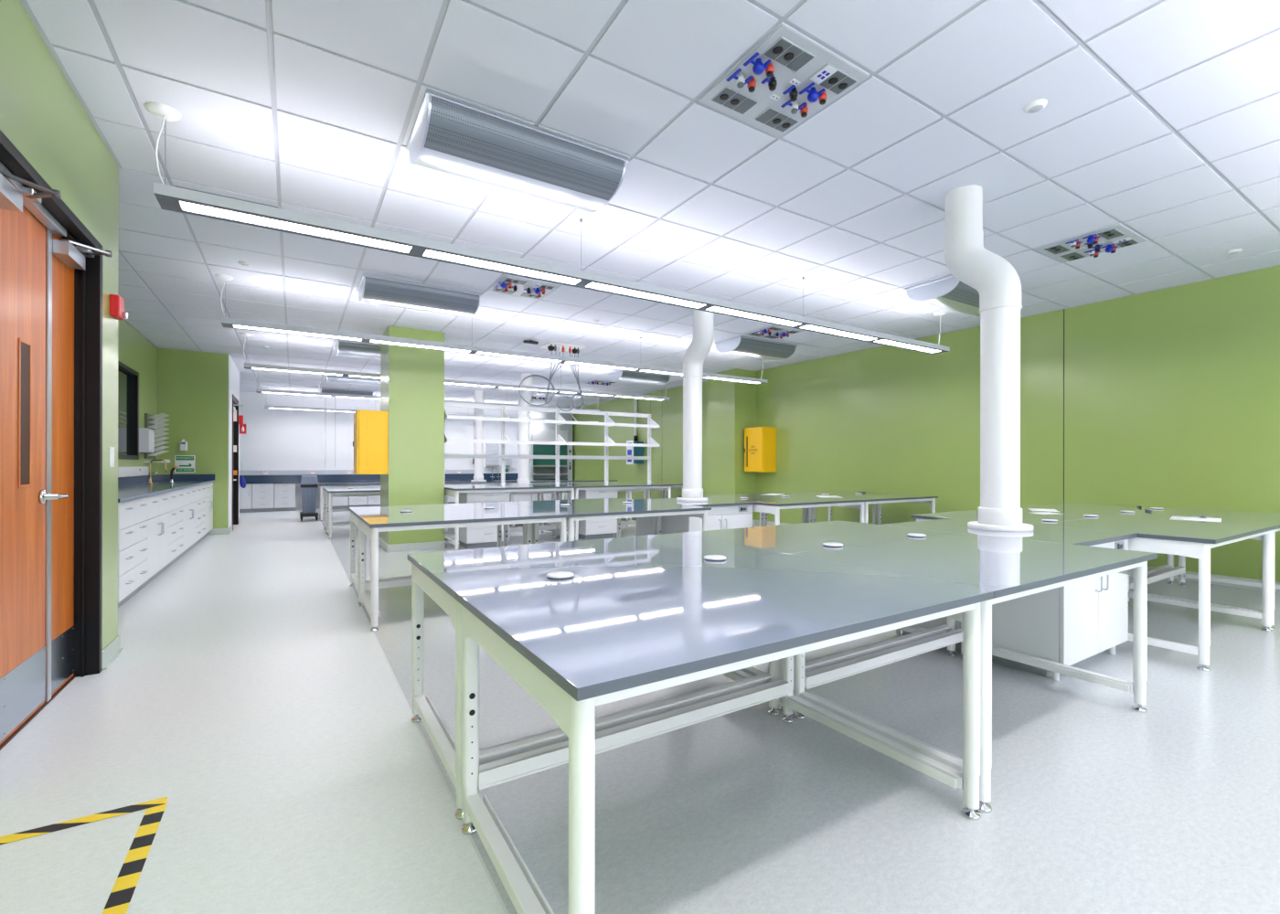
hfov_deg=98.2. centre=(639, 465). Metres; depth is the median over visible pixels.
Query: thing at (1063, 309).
trim
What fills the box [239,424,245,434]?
wall sign
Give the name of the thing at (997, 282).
duct
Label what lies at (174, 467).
eyewash spray
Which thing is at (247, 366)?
pendant light
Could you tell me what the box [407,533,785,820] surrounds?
lab table
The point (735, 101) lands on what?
receptacle
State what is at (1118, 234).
receptacle
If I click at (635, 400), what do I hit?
conduit
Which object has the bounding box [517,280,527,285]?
receptacle
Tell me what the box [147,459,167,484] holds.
faucet
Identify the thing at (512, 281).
receptacle
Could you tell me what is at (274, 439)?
wall
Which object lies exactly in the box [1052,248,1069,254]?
receptacle
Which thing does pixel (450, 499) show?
base cabinet
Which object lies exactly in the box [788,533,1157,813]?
lab table
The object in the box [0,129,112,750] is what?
door
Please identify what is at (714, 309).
diffuser
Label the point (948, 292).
ceiling vent
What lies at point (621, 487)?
lab table
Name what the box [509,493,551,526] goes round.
base cabinet
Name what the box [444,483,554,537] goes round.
lab table
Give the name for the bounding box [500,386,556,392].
diffuser
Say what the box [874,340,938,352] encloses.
diffuser
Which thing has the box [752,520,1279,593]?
baseboard
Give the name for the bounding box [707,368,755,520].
column
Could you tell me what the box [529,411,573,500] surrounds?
fume hood
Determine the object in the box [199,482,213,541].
base cabinet
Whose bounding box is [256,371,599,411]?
pendant light
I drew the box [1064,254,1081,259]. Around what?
receptacle
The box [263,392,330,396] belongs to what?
diffuser
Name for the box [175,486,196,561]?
base cabinet
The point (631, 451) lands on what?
control box
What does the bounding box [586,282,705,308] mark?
diffuser
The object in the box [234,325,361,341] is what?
diffuser
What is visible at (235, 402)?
door
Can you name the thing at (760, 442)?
upper cabinet
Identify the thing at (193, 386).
wall
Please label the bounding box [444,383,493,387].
diffuser
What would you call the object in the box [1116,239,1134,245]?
receptacle
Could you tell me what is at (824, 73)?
receptacle
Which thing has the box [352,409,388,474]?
upper cabinet
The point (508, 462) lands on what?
dispenser
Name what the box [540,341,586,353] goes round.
panel
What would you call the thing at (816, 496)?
paper sheet
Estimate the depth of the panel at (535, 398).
15.24 m
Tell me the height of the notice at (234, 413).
0.220 m
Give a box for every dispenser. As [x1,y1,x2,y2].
[138,427,154,453]
[180,439,187,450]
[505,458,511,466]
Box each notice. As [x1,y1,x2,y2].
[233,410,236,421]
[233,445,236,452]
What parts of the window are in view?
pane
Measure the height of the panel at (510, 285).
0.066 m
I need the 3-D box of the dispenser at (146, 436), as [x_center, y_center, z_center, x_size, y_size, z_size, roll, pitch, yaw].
[-7.119,-0.347,7.994,0.120,0.355,0.360,0,0,-32]
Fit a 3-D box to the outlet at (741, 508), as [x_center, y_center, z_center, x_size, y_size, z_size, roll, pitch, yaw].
[1.155,0.492,6.201,0.130,0.060,0.010,0,0,-32]
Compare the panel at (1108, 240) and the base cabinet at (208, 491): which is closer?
the panel at (1108, 240)
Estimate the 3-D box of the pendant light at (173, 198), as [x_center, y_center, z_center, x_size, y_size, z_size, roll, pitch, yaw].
[0.580,-1.625,4.856,7.450,0.488,0.210,0,0,-32]
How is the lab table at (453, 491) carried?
on the floor
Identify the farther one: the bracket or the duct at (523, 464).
the duct at (523, 464)
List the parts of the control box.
panel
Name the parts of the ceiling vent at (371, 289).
mounting frame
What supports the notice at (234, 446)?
attached to the door at (235, 402)
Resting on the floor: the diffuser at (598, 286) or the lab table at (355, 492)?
the lab table at (355, 492)
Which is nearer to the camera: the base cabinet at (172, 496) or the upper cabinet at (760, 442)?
the base cabinet at (172, 496)
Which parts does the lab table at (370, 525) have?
leg, leg, rail, leg, leg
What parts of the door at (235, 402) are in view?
frame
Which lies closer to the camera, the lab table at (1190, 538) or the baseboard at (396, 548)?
the lab table at (1190, 538)
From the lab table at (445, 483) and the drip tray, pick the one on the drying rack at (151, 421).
the drip tray
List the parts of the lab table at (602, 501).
leg, leg, leg, leg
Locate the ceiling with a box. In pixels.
[26,0,1279,407]
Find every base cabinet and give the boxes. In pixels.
[117,500,134,607]
[123,497,147,603]
[137,492,168,592]
[159,490,176,574]
[168,489,183,566]
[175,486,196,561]
[188,485,201,550]
[193,484,205,545]
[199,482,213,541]
[239,483,252,512]
[252,483,274,511]
[274,483,295,511]
[329,482,348,509]
[348,482,367,507]
[366,495,380,506]
[447,480,454,503]
[458,491,509,549]
[469,482,501,484]
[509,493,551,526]
[574,489,617,540]
[636,515,661,536]
[661,504,752,533]
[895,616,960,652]
[992,539,1128,681]
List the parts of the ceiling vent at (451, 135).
mounting frame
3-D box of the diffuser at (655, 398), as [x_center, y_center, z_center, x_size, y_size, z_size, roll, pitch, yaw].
[0.001,-1.391,11.455,1.147,0.008,0.118,0,0,-32]
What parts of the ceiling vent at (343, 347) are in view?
mounting frame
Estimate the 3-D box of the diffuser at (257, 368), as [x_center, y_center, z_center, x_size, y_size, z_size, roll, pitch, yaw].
[-5.092,-1.399,8.278,1.147,0.008,0.118,0,0,-32]
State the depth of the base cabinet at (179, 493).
6.57 m
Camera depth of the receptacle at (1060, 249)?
4.77 m
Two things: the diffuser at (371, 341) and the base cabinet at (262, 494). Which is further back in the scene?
the base cabinet at (262, 494)
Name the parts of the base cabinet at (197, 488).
drawer, drawer, drawer, drawer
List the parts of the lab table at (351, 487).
leg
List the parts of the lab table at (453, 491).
leg, leg, rail, rail, leg, leg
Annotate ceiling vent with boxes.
[172,183,279,208]
[320,387,373,399]
[324,374,380,385]
[334,339,380,359]
[356,274,481,318]
[406,88,629,213]
[532,391,580,399]
[608,370,671,385]
[714,335,797,360]
[905,274,980,317]
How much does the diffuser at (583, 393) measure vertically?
0.008 m
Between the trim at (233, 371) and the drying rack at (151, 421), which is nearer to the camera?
the drying rack at (151, 421)
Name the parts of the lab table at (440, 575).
leg, leg, leg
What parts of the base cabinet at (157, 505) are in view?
door, drawer, handle, door, drawer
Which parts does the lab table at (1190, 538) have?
leg, rail, leg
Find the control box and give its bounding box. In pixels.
[626,440,643,464]
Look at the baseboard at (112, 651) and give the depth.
3.33 m
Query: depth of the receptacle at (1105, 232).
4.41 m
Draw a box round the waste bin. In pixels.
[299,475,318,521]
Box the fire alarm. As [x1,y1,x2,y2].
[109,294,127,319]
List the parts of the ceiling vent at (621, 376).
mounting frame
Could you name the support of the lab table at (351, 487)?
on the floor
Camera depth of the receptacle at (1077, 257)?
4.95 m
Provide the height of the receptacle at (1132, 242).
0.008 m
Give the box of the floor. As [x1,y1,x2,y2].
[0,508,1279,913]
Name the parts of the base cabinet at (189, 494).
drawer, door, drawer, door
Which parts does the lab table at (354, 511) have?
leg, leg, leg, leg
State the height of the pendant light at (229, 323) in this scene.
0.488 m
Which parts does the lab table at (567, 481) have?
rail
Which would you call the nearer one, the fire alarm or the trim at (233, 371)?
the fire alarm
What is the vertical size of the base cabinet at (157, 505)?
0.882 m
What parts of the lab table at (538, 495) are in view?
leg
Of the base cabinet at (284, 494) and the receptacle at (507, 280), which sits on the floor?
the base cabinet at (284, 494)
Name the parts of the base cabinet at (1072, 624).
door, handle, handle, panel, door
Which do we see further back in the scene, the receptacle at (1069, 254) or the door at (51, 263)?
the receptacle at (1069, 254)
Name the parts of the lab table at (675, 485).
leg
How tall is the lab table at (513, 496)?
0.762 m
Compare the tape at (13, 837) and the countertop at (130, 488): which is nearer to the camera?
the tape at (13, 837)
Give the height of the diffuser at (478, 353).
0.008 m
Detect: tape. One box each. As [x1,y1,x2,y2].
[0,797,167,844]
[101,800,168,913]
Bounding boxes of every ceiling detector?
[238,261,251,266]
[1024,98,1047,113]
[1226,248,1242,254]
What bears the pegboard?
attached to the wall at (274, 439)
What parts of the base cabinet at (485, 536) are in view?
drawer, drawer, drawer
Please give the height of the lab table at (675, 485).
0.762 m
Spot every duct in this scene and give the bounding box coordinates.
[470,390,486,481]
[517,373,532,483]
[676,309,714,501]
[944,184,1033,532]
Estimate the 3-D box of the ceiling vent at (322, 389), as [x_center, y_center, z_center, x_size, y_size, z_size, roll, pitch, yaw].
[-7.404,-1.788,14.001,1.170,0.188,0.580,0,0,-32]
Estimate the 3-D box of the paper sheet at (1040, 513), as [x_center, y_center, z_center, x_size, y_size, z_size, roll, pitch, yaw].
[3.533,0.418,4.821,0.210,0.005,0.150,0,0,-11]
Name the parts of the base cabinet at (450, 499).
door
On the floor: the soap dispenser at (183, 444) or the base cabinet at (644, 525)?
the base cabinet at (644, 525)
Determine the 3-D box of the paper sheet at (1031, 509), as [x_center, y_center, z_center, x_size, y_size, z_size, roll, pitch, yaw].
[3.769,0.419,5.180,0.210,0.005,0.300,0,0,29]
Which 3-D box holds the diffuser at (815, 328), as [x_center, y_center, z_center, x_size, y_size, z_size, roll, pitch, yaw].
[2.096,-1.387,5.802,1.102,0.008,0.118,0,0,-32]
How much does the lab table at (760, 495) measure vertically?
0.774 m
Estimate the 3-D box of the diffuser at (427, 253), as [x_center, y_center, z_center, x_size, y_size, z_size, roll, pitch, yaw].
[-0.937,-1.392,3.910,1.102,0.008,0.118,0,0,-32]
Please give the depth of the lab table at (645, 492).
9.92 m
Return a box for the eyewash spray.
[170,466,177,482]
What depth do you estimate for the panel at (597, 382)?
12.44 m
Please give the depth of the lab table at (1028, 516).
4.58 m
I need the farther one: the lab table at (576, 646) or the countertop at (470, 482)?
the countertop at (470, 482)
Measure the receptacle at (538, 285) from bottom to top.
0.005 m
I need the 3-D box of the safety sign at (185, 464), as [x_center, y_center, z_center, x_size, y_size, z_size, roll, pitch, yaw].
[-7.450,-0.018,9.081,0.260,0.285,0.005,0,0,-32]
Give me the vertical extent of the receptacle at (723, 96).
0.008 m
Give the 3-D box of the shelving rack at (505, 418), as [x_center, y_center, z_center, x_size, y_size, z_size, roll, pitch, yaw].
[-1.281,-0.302,8.932,3.654,1.245,0.346,0,0,-32]
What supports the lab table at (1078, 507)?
on the floor
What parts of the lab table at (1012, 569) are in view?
leg, leg, leg, rail, leg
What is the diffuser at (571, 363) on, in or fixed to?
attached to the pendant light at (229, 323)
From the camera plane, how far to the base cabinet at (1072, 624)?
3.15 m
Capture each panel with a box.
[487,275,558,299]
[532,396,545,400]
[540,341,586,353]
[584,379,616,385]
[697,24,868,137]
[743,325,801,339]
[1034,224,1146,262]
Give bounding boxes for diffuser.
[179,201,411,252]
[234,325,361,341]
[252,367,341,375]
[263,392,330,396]
[349,375,380,378]
[370,340,469,352]
[423,249,580,284]
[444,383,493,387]
[476,352,559,362]
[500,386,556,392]
[563,392,607,395]
[565,362,635,370]
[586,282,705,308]
[616,395,662,400]
[640,370,682,375]
[705,376,759,383]
[706,306,799,326]
[801,325,876,340]
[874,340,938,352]
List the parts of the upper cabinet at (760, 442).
door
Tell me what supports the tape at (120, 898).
on the floor
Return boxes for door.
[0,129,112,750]
[232,394,243,530]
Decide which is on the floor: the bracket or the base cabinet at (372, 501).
the base cabinet at (372, 501)
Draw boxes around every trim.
[20,0,1279,407]
[228,353,239,528]
[650,309,1064,502]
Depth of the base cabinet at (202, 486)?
8.21 m
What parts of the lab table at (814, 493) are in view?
leg, leg, leg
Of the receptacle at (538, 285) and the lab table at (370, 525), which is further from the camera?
the receptacle at (538, 285)
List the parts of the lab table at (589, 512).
leg, leg, rail, leg, leg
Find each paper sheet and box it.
[765,493,785,495]
[816,495,840,497]
[1028,508,1059,511]
[1033,512,1062,514]
[1169,515,1221,522]
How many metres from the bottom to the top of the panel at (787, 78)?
0.066 m
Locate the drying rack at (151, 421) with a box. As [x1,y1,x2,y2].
[144,413,170,462]
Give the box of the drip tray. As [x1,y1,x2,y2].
[144,459,170,462]
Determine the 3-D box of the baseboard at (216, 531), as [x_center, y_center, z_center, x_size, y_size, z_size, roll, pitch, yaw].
[-7.927,1.114,10.060,0.940,0.100,2.180,0,0,-32]
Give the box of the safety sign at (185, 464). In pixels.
[174,455,195,472]
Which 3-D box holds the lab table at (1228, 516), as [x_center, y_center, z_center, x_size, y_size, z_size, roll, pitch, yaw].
[4.951,0.805,4.732,1.522,0.762,0.913,0,0,-32]
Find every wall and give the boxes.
[0,0,118,650]
[117,320,157,474]
[156,348,228,529]
[239,391,518,509]
[572,266,1279,582]
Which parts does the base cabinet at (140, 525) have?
drawer, drawer, drawer, drawer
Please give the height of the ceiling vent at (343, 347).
0.188 m
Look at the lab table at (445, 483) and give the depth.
12.88 m
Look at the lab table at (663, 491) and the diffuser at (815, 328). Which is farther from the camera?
the lab table at (663, 491)
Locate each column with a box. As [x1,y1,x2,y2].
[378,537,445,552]
[380,325,444,544]
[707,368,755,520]
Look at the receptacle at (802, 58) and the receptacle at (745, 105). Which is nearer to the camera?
the receptacle at (802, 58)
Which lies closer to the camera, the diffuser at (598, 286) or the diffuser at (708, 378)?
the diffuser at (598, 286)
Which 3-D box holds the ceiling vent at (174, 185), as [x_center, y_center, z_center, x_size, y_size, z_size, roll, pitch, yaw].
[-2.882,-1.871,3.890,0.600,0.008,0.085,0,0,-32]
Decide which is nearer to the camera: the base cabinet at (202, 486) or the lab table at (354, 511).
the lab table at (354, 511)
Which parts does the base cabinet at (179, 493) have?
drawer, drawer, drawer, drawer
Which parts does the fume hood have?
sash, sash rail, header panel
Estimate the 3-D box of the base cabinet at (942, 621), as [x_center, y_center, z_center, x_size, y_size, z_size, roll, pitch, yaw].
[2.221,0.814,3.915,0.904,0.734,0.540,0,0,-32]
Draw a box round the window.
[117,360,138,459]
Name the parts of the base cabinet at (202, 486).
drawer, drawer, drawer, drawer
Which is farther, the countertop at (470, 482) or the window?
the countertop at (470, 482)
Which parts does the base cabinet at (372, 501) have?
drawer, drawer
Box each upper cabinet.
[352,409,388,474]
[744,426,776,472]
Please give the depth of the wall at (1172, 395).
6.62 m
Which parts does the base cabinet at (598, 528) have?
drawer, drawer, drawer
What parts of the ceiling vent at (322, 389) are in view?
mounting frame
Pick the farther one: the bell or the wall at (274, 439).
the wall at (274, 439)
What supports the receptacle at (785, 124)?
attached to the panel at (787, 78)
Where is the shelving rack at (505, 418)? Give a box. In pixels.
[444,401,660,485]
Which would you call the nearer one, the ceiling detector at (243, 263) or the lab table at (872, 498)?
the ceiling detector at (243, 263)
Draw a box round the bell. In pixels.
[238,415,243,424]
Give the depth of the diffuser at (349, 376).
8.77 m
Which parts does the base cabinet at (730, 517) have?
door, panel, door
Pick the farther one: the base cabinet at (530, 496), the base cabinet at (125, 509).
the base cabinet at (530, 496)
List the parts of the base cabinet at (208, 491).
drawer, door, door, drawer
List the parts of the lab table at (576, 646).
leg, leg, rail, leg, leg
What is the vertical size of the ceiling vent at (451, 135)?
0.188 m
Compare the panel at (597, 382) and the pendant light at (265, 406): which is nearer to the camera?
the panel at (597, 382)
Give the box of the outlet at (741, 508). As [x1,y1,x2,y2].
[738,506,747,511]
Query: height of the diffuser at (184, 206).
0.008 m
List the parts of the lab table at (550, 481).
rail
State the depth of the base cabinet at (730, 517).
6.05 m
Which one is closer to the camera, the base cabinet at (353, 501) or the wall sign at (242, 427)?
the wall sign at (242, 427)
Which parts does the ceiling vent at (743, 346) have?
mounting frame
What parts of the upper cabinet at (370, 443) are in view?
door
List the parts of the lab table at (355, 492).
leg, leg, rail, rail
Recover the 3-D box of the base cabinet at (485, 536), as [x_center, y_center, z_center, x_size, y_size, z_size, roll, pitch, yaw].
[-2.266,0.773,8.043,0.610,0.800,0.554,0,0,-32]
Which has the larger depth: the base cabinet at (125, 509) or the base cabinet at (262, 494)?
the base cabinet at (262, 494)
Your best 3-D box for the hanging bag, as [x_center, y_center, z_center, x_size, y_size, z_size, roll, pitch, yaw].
[-8.044,0.335,11.236,0.112,0.262,0.100,0,0,-32]
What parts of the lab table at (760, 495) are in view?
leg, leg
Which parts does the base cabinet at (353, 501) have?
door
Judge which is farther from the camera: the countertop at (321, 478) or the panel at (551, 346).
the countertop at (321, 478)
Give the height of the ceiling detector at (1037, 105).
0.020 m
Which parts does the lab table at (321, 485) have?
leg, rail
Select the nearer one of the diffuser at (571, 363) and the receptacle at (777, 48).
the receptacle at (777, 48)
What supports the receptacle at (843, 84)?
attached to the panel at (787, 78)
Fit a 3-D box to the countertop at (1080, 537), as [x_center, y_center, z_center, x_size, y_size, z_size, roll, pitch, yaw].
[2.377,0.433,3.665,0.922,0.026,1.140,0,0,-32]
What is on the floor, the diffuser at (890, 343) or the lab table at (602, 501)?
the lab table at (602, 501)
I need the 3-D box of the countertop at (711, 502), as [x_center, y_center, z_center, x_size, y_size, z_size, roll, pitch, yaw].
[0.614,0.430,6.493,0.922,0.026,1.140,0,0,-32]
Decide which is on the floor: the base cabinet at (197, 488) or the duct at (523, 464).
the base cabinet at (197, 488)
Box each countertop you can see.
[117,474,214,502]
[239,473,474,487]
[454,480,501,483]
[634,498,756,507]
[884,518,1137,545]
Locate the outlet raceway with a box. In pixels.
[117,466,148,477]
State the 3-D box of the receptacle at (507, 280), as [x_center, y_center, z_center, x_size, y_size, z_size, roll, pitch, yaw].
[-1.320,-1.858,5.581,0.064,0.008,0.108,0,0,-32]
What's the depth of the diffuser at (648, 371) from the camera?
8.29 m
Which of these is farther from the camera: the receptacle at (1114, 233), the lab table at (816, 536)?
the receptacle at (1114, 233)
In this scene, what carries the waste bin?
on the floor
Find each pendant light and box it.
[144,101,949,354]
[214,274,767,384]
[239,332,669,400]
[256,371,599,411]
[262,387,547,419]
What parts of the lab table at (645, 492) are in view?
leg, leg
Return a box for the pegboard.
[485,443,499,467]
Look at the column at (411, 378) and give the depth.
7.65 m
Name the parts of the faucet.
spout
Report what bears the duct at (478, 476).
on the countertop at (470, 482)
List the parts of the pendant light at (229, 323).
power cord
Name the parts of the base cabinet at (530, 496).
door, door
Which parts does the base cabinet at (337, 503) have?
door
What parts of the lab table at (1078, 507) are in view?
leg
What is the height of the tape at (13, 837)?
0.001 m
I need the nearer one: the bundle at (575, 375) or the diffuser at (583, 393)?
the bundle at (575, 375)
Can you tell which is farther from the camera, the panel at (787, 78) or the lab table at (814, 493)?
the lab table at (814, 493)
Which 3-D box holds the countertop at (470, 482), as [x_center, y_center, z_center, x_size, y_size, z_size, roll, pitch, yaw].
[-4.073,0.422,14.007,0.922,0.026,1.140,0,0,-32]
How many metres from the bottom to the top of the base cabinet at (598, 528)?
0.800 m
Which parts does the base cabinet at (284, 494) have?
drawer, drawer, drawer, drawer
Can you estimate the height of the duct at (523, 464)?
2.290 m
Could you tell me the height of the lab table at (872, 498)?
0.762 m
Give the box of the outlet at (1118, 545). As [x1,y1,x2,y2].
[1114,541,1124,549]
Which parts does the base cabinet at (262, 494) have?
drawer, drawer, drawer, drawer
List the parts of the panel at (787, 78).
lever, lever, lever, lever, lever, lever, lever, lever, lever, lever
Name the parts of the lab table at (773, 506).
leg, leg, rail, leg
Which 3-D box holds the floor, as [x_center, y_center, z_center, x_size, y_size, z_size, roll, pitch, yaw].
[-1.312,1.225,7.079,10.470,0.101,21.400,0,0,-32]
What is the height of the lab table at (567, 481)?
0.762 m
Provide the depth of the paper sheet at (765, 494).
7.95 m
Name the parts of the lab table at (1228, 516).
leg, leg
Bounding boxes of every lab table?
[318,482,380,522]
[322,486,380,533]
[325,488,380,540]
[348,501,527,604]
[357,507,569,631]
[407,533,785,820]
[444,481,469,485]
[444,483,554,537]
[444,484,575,550]
[456,554,993,913]
[499,480,565,484]
[502,498,656,546]
[512,494,515,527]
[533,501,711,543]
[540,481,648,536]
[552,480,617,500]
[557,483,672,541]
[629,482,682,520]
[631,481,664,499]
[674,520,959,711]
[678,492,807,526]
[723,496,867,525]
[761,490,877,526]
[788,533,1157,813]
[811,493,938,524]
[910,509,1116,524]
[1020,502,1176,584]
[1036,514,1279,671]
[1120,508,1279,629]
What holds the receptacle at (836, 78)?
attached to the panel at (787, 78)
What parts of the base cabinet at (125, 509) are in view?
drawer, drawer, drawer, drawer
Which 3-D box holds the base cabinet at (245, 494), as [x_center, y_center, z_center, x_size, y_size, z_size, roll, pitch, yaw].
[-9.925,0.811,13.808,0.453,0.699,0.805,0,0,-32]
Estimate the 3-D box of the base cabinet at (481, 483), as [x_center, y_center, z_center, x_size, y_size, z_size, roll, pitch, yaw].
[-3.918,0.804,13.757,0.904,0.734,0.540,0,0,-32]
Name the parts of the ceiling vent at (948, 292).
mounting frame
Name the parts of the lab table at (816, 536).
leg, leg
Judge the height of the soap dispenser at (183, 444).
0.185 m
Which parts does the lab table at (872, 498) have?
leg, leg, leg, rail, leg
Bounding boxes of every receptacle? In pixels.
[503,277,513,282]
[511,279,520,283]
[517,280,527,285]
[532,283,542,287]
[712,87,735,105]
[723,93,746,109]
[733,97,757,114]
[756,108,778,123]
[763,38,791,60]
[765,113,788,127]
[774,117,798,132]
[775,44,802,65]
[786,51,813,72]
[810,64,837,84]
[819,70,846,89]
[829,76,856,94]
[1045,245,1062,251]
[1048,246,1066,253]
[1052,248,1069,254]
[1059,252,1077,257]
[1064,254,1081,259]
[1067,256,1084,261]
[1098,229,1117,235]
[1100,231,1120,237]
[1104,233,1123,239]
[1112,237,1131,244]
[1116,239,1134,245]
[1120,241,1138,247]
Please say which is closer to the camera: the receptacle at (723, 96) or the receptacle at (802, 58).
the receptacle at (802, 58)
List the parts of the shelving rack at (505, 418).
shelf, shelf, post, shelf, shelf, post, shelf, shelf, post, shelf, shelf, post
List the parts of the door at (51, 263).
kick plate, vision panel, closer arm, head rail, lever handle, kick plate, closer arm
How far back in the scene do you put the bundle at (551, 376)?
8.66 m
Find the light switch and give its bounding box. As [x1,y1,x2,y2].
[108,447,114,467]
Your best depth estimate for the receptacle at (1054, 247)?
4.73 m
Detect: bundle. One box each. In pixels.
[518,351,563,406]
[556,352,586,411]
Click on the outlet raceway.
(137, 471)
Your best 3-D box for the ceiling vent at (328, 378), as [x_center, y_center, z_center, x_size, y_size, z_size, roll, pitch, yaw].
[-5.922,-1.786,11.626,1.170,0.188,0.580,0,0,-32]
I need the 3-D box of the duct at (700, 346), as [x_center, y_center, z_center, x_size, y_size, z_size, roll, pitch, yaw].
[0.651,-0.728,6.436,0.366,2.290,0.500,0,0,-32]
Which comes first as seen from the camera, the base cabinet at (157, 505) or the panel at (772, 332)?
the base cabinet at (157, 505)
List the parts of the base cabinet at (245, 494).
drawer, door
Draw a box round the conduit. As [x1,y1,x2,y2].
[633,398,637,441]
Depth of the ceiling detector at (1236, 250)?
4.79 m
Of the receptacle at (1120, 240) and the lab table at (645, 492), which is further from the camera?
the lab table at (645, 492)
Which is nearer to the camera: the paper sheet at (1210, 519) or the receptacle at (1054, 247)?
the paper sheet at (1210, 519)
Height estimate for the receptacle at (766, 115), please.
0.003 m
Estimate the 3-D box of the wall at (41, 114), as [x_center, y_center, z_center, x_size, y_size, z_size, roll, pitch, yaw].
[-1.419,-0.349,-0.473,1.030,3.048,8.700,0,0,-32]
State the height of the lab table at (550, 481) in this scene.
0.762 m
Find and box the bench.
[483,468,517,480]
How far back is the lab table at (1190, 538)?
3.53 m
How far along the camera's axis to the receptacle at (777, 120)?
2.98 m
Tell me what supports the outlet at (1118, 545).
attached to the base cabinet at (1072, 624)
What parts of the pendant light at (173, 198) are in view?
power cord, joint plate, joint plate, joint plate, joint plate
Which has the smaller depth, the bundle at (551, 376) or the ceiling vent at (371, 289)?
the ceiling vent at (371, 289)
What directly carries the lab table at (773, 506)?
on the floor
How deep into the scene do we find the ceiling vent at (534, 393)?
13.69 m
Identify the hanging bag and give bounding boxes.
[239,475,245,488]
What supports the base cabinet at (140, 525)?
on the floor
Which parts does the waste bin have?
lid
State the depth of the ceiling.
3.40 m
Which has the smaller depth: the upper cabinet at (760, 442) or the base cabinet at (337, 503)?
the upper cabinet at (760, 442)
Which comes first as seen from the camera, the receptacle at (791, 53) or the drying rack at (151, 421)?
the receptacle at (791, 53)
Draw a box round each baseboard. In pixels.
[102,635,124,670]
[207,518,239,534]
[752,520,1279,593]
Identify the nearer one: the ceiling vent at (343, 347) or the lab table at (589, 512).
the lab table at (589, 512)
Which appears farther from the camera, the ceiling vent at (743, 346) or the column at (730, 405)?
the column at (730, 405)
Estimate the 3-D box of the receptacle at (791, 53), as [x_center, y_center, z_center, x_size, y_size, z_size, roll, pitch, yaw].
[0.676,-1.854,2.515,0.064,0.008,0.108,0,0,-32]
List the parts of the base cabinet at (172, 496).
drawer, drawer, drawer, drawer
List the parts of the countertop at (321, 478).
knee space apron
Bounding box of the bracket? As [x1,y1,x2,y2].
[522,340,538,344]
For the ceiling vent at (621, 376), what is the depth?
11.21 m
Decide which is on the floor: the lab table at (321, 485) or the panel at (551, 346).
the lab table at (321, 485)
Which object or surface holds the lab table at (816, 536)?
on the floor
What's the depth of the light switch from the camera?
3.34 m
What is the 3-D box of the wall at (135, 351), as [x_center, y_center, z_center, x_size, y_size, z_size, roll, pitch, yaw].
[-5.963,-0.357,5.915,0.120,3.048,6.950,0,0,-32]
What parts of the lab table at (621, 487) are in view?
leg, leg, rail, rail, leg, leg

